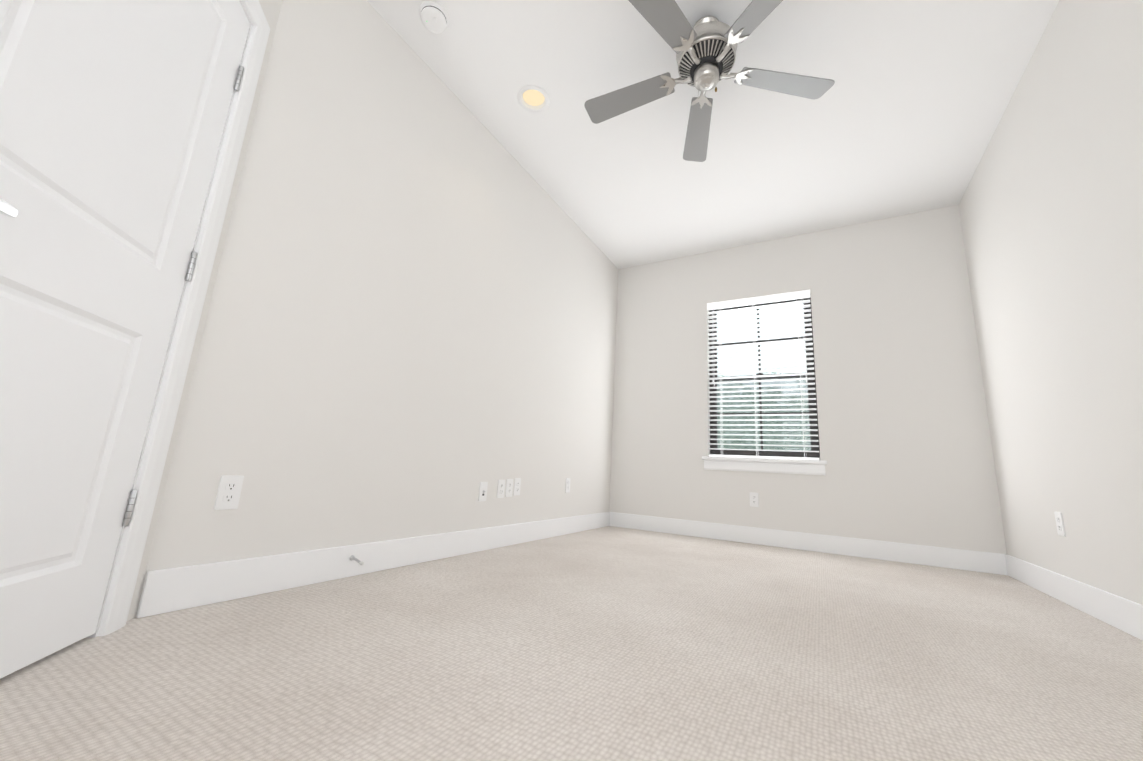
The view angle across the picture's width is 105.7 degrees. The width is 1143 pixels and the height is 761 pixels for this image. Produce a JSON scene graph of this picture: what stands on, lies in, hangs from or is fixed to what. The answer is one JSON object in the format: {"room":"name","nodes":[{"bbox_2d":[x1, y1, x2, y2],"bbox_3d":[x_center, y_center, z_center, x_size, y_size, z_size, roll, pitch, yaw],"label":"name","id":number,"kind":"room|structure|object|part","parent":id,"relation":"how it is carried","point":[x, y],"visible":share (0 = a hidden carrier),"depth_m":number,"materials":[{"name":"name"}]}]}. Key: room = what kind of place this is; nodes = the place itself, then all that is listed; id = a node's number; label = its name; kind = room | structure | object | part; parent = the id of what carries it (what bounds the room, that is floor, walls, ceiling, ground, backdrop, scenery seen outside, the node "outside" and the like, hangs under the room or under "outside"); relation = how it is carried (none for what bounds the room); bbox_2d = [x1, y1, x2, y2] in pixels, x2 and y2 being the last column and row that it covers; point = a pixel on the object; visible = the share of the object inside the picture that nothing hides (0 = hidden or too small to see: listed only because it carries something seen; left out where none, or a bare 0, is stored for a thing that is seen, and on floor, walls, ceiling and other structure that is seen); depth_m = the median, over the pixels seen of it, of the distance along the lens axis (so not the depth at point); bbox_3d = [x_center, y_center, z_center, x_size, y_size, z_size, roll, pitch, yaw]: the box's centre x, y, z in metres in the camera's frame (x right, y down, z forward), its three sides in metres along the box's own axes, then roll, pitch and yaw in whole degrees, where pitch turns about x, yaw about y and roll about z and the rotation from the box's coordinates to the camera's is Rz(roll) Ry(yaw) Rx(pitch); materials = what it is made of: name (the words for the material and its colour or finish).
{"room":"empty bedroom","nodes":[
{"label":"empty bedroom","id":0,"kind":"room"},
{"bbox_2d":[127,0,282,620],"bbox_3d":[-1.037,-0.822,0.680,0.140,2.770,2.078,6,-12,-15],"label":"door frame","id":1,"kind":"structure","parent":0,"point":[271,9],"depth_m":1.47,"materials":[{"name":"white paint"}]},
{"bbox_2d":[0,0,269,678],"bbox_3d":[-1.128,-0.430,0.981,0.208,2.115,0.972,6,-12,-15],"label":"door","id":2,"kind":"structure","parent":1,"relation":"in","point":[123,125],"depth_m":1.04,"materials":[{"name":"white wood"}]},
{"bbox_3d":[-0.993,-0.314,0.698,0.066,0.068,0.155,6,-12,-15],"label":"lever handle","id":3,"kind":"part","parent":2,"relation":"part of","materials":[{"name":"silver metal"}]},
{"bbox_2d":[135,0,618,617],"bbox_3d":[-0.471,-0.306,3.010,0.140,2.770,3.820,-3,-13,29],"label":"wall","id":4,"kind":"structure","parent":0,"point":[411,324],"depth_m":2.08,"materials":[{"name":"white paint"}]},
{"bbox_2d":[214,475,243,509],"bbox_3d":[-1.189,0.389,1.506,0.008,0.115,0.070,-3,-13,29],"label":"electrical outlet","id":5,"kind":"object","parent":4,"relation":"attached to","point":[229,492],"visible":1,"depth_m":1.50,"materials":[{"name":"white plastic"}]},
{"bbox_2d":[350,555,363,564],"bbox_3d":[-0.917,0.769,1.854,0.079,0.030,0.022,-3,-13,29],"label":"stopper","id":6,"kind":"object","parent":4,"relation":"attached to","point":[352,557],"visible":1,"depth_m":1.86,"materials":[{"name":"metal"}]},
{"bbox_2d":[136,512,609,617],"bbox_3d":[-0.459,0.989,2.741,0.014,0.130,3.398,-3,-13,29],"label":"baseboard","id":7,"kind":"structure","parent":4,"relation":"attached to","point":[173,589],"depth_m":1.74,"materials":[{"name":"white wood"}]},
{"bbox_2d":[478,482,487,500],"bbox_3d":[-0.534,0.676,2.637,0.016,0.115,0.070,-3,-13,29],"label":"outlet","id":8,"kind":"object","parent":4,"relation":"attached to","point":[483,486],"visible":1,"depth_m":2.63,"materials":[{"name":"white plastic"}]},
{"bbox_2d":[497,480,504,497],"bbox_3d":[-0.453,0.697,2.788,0.008,0.115,0.070,-3,-13,29],"label":"electrical outlet","id":9,"kind":"object","parent":4,"relation":"attached to","point":[500,488],"visible":1,"depth_m":2.78,"materials":[{"name":"white plastic"}]},
{"bbox_2d":[505,479,512,496],"bbox_3d":[-0.410,0.710,2.863,0.008,0.115,0.070,-3,-13,29],"label":"electrical outlet","id":10,"kind":"object","parent":4,"relation":"attached to","point":[509,487],"visible":1,"depth_m":2.86,"materials":[{"name":"white plastic"}]},
{"bbox_2d":[513,478,520,495],"bbox_3d":[-0.367,0.721,2.938,0.008,0.115,0.070,-3,-13,29],"label":"electrical outlet","id":11,"kind":"object","parent":4,"relation":"attached to","point":[517,484],"visible":1,"depth_m":2.93,"materials":[{"name":"white plastic"}]},
{"bbox_2d":[565,478,570,492],"bbox_3d":[-0.028,0.855,3.529,0.008,0.115,0.070,-3,-13,29],"label":"electrical outlet","id":12,"kind":"object","parent":4,"relation":"attached to","point":[567,487],"visible":1,"depth_m":3.52,"materials":[{"name":"white plastic"}]},
{"bbox_2d":[0,526,1142,760],"bbox_3d":[0.451,0.900,1.490,3.110,0.100,5.010,-3,-13,29],"label":"floor","id":13,"kind":"structure","parent":0,"point":[612,644],"depth_m":1.13,"materials":[{"name":"carpet"}]},
{"bbox_2d":[367,0,1058,268],"bbox_3d":[0.606,-1.759,2.040,3.110,0.001,5.010,-3,-13,29],"label":"ceiling","id":14,"kind":"structure","parent":0,"point":[903,114],"depth_m":2.58,"materials":[{"name":"white paint"}]},
{"bbox_2d":[419,1,448,32],"bbox_3d":[-0.682,-1.786,2.145,0.142,0.051,0.142,-3,-13,29],"label":"smoke detector","id":15,"kind":"object","parent":14,"relation":"attached to","point":[434,17],"visible":1,"depth_m":2.12,"materials":[{"name":"white plastic"}]},
{"bbox_2d":[517,85,549,111],"bbox_3d":[-0.226,-1.724,2.610,0.194,0.082,0.194,-3,-13,29],"label":"recessed light","id":16,"kind":"object","parent":14,"relation":"in","point":[532,98],"visible":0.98,"depth_m":2.61,"materials":[{"name":"white plastic"}]},
{"bbox_2d":[584,0,834,161],"bbox_3d":[0.612,-1.525,2.113,1.184,0.428,1.236,-3,-13,29],"label":"fan","id":17,"kind":"object","parent":14,"relation":"hanging from","point":[704,48],"visible":1,"depth_m":2.08,"materials":[{"name":"grey metal"}]},
{"label":"blade","id":18,"kind":"part","parent":17,"relation":"part of","materials":[{"name":"grey wood"}]},
{"label":"blade","id":19,"kind":"part","parent":17,"relation":"part of","materials":[{"name":"grey wood"}]},
{"bbox_3d":[0.495,-1.486,2.169,0.113,0.007,0.111,-3,-24,28],"label":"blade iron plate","id":20,"kind":"part","parent":17,"relation":"part of","materials":[{"name":"silver metal"}]},
{"bbox_3d":[0.524,-1.526,1.969,0.113,0.007,0.111,14,-27,-42],"label":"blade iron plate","id":21,"kind":"part","parent":17,"relation":"part of","materials":[{"name":"silver metal"}]},
{"bbox_3d":[0.552,-1.480,2.137,0.083,0.026,0.026,-3,-13,28],"label":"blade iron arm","id":22,"kind":"part","parent":17,"relation":"part of"},
{"bbox_3d":[0.569,-1.505,2.011,0.083,0.026,0.026,14,-16,-42],"label":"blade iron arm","id":23,"kind":"part","parent":17,"relation":"part of"},
{"bbox_3d":[0.721,-1.417,2.473,0.142,0.006,0.470,12,-10,13],"label":"blade","id":24,"kind":"part","parent":17,"relation":"part of","materials":[{"name":"grey wood"}]},
{"bbox_3d":[0.680,-1.458,2.255,0.111,0.007,0.113,12,-10,13],"label":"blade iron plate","id":25,"kind":"part","parent":17,"relation":"part of","materials":[{"name":"silver metal"}]},
{"bbox_3d":[0.651,-1.526,2.093,0.287,0.428,0.287,-3,-13,29],"label":"motor","id":26,"kind":"part","parent":17,"relation":"part of","materials":[{"name":"silver metal"}]},
{"bbox_3d":[0.697,-1.503,1.987,0.026,0.026,0.083,9,-13,-25],"label":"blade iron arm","id":27,"kind":"part","parent":17,"relation":"part of"},
{"bbox_3d":[0.758,-1.476,2.098,0.083,0.026,0.026,5,-12,-7],"label":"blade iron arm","id":28,"kind":"part","parent":17,"relation":"part of"},
{"bbox_3d":[0.726,-1.522,1.932,0.111,0.007,0.113,-3,-8,-27],"label":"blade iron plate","id":29,"kind":"part","parent":17,"relation":"part of","materials":[{"name":"silver metal"}]},
{"bbox_3d":[0.822,-1.480,2.109,0.113,0.007,0.111,5,-1,-7],"label":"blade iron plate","id":30,"kind":"part","parent":17,"relation":"part of","materials":[{"name":"silver metal"}]},
{"bbox_3d":[0.823,-1.564,1.733,0.142,0.006,0.470,-3,-8,-27],"label":"blade","id":31,"kind":"part","parent":17,"relation":"part of","materials":[{"name":"grey wood"}]},
{"bbox_3d":[1.046,-1.468,2.136,0.470,0.006,0.142,5,-1,-7],"label":"blade","id":32,"kind":"part","parent":17,"relation":"part of","materials":[{"name":"grey wood"}]},
{"bbox_2d":[609,205,1006,553],"bbox_3d":[1.713,-0.009,3.834,3.110,2.770,0.170,-3,-13,29],"label":"wall","id":33,"kind":"structure","parent":0,"point":[906,450],"depth_m":3.47,"materials":[{"name":"white paint"}]},
{"bbox_2d":[749,492,758,506],"bbox_3d":[1.518,0.990,3.601,0.070,0.115,0.008,-3,-13,29],"label":"electrical outlet","id":34,"kind":"object","parent":33,"relation":"attached to","point":[754,499],"visible":1,"depth_m":3.60,"materials":[{"name":"white plastic"}]},
{"bbox_2d":[702,290,826,475],"bbox_3d":[1.662,0.016,3.833,0.960,1.565,0.192,-3,-13,29],"label":"window","id":35,"kind":"structure","parent":33,"relation":"in","point":[796,461],"depth_m":3.81,"materials":[{"name":"white"}]},
{"bbox_3d":[1.696,-0.035,3.899,0.754,1.318,0.032,-3,-13,29],"label":"glass","id":36,"kind":"part","parent":35,"relation":"part of","materials":[{"name":"clear glass"}]},
{"bbox_2d":[610,512,1007,574],"bbox_3d":[1.593,1.263,3.490,2.830,0.130,0.014,-3,-13,29],"label":"baseboard","id":37,"kind":"structure","parent":33,"relation":"attached to","point":[977,561],"depth_m":3.29,"materials":[{"name":"white wood"}]},
{"bbox_2d":[959,0,1142,604],"bbox_3d":[1.826,-0.577,1.055,0.140,2.770,5.010,-3,-13,29],"label":"wall","id":38,"kind":"structure","parent":0,"point":[1051,209],"depth_m":1.98,"materials":[{"name":"white paint"}]},
{"bbox_2d":[1054,512,1065,536],"bbox_3d":[2.437,0.715,2.163,0.008,0.115,0.070,-3,-13,29],"label":"electrical outlet","id":39,"kind":"object","parent":38,"relation":"attached to","point":[1060,524],"visible":1,"depth_m":2.15,"materials":[{"name":"white plastic"}]},
{"bbox_2d":[1005,554,1142,640],"bbox_3d":[1.677,0.714,0.813,0.014,0.130,4.700,-3,-13,29],"label":"baseboard","id":40,"kind":"structure","parent":38,"relation":"attached to","point":[1120,613],"depth_m":1.98,"materials":[{"name":"white wood"}]},
{"label":"outside","id":41,"kind":"structure","parent":0,"visible":0},
{"bbox_2d":[717,304,810,450],"bbox_3d":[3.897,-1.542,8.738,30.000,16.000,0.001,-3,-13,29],"label":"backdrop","id":42,"kind":"structure","parent":41,"point":[776,392],"depth_m":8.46,"materials":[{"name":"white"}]}
]}

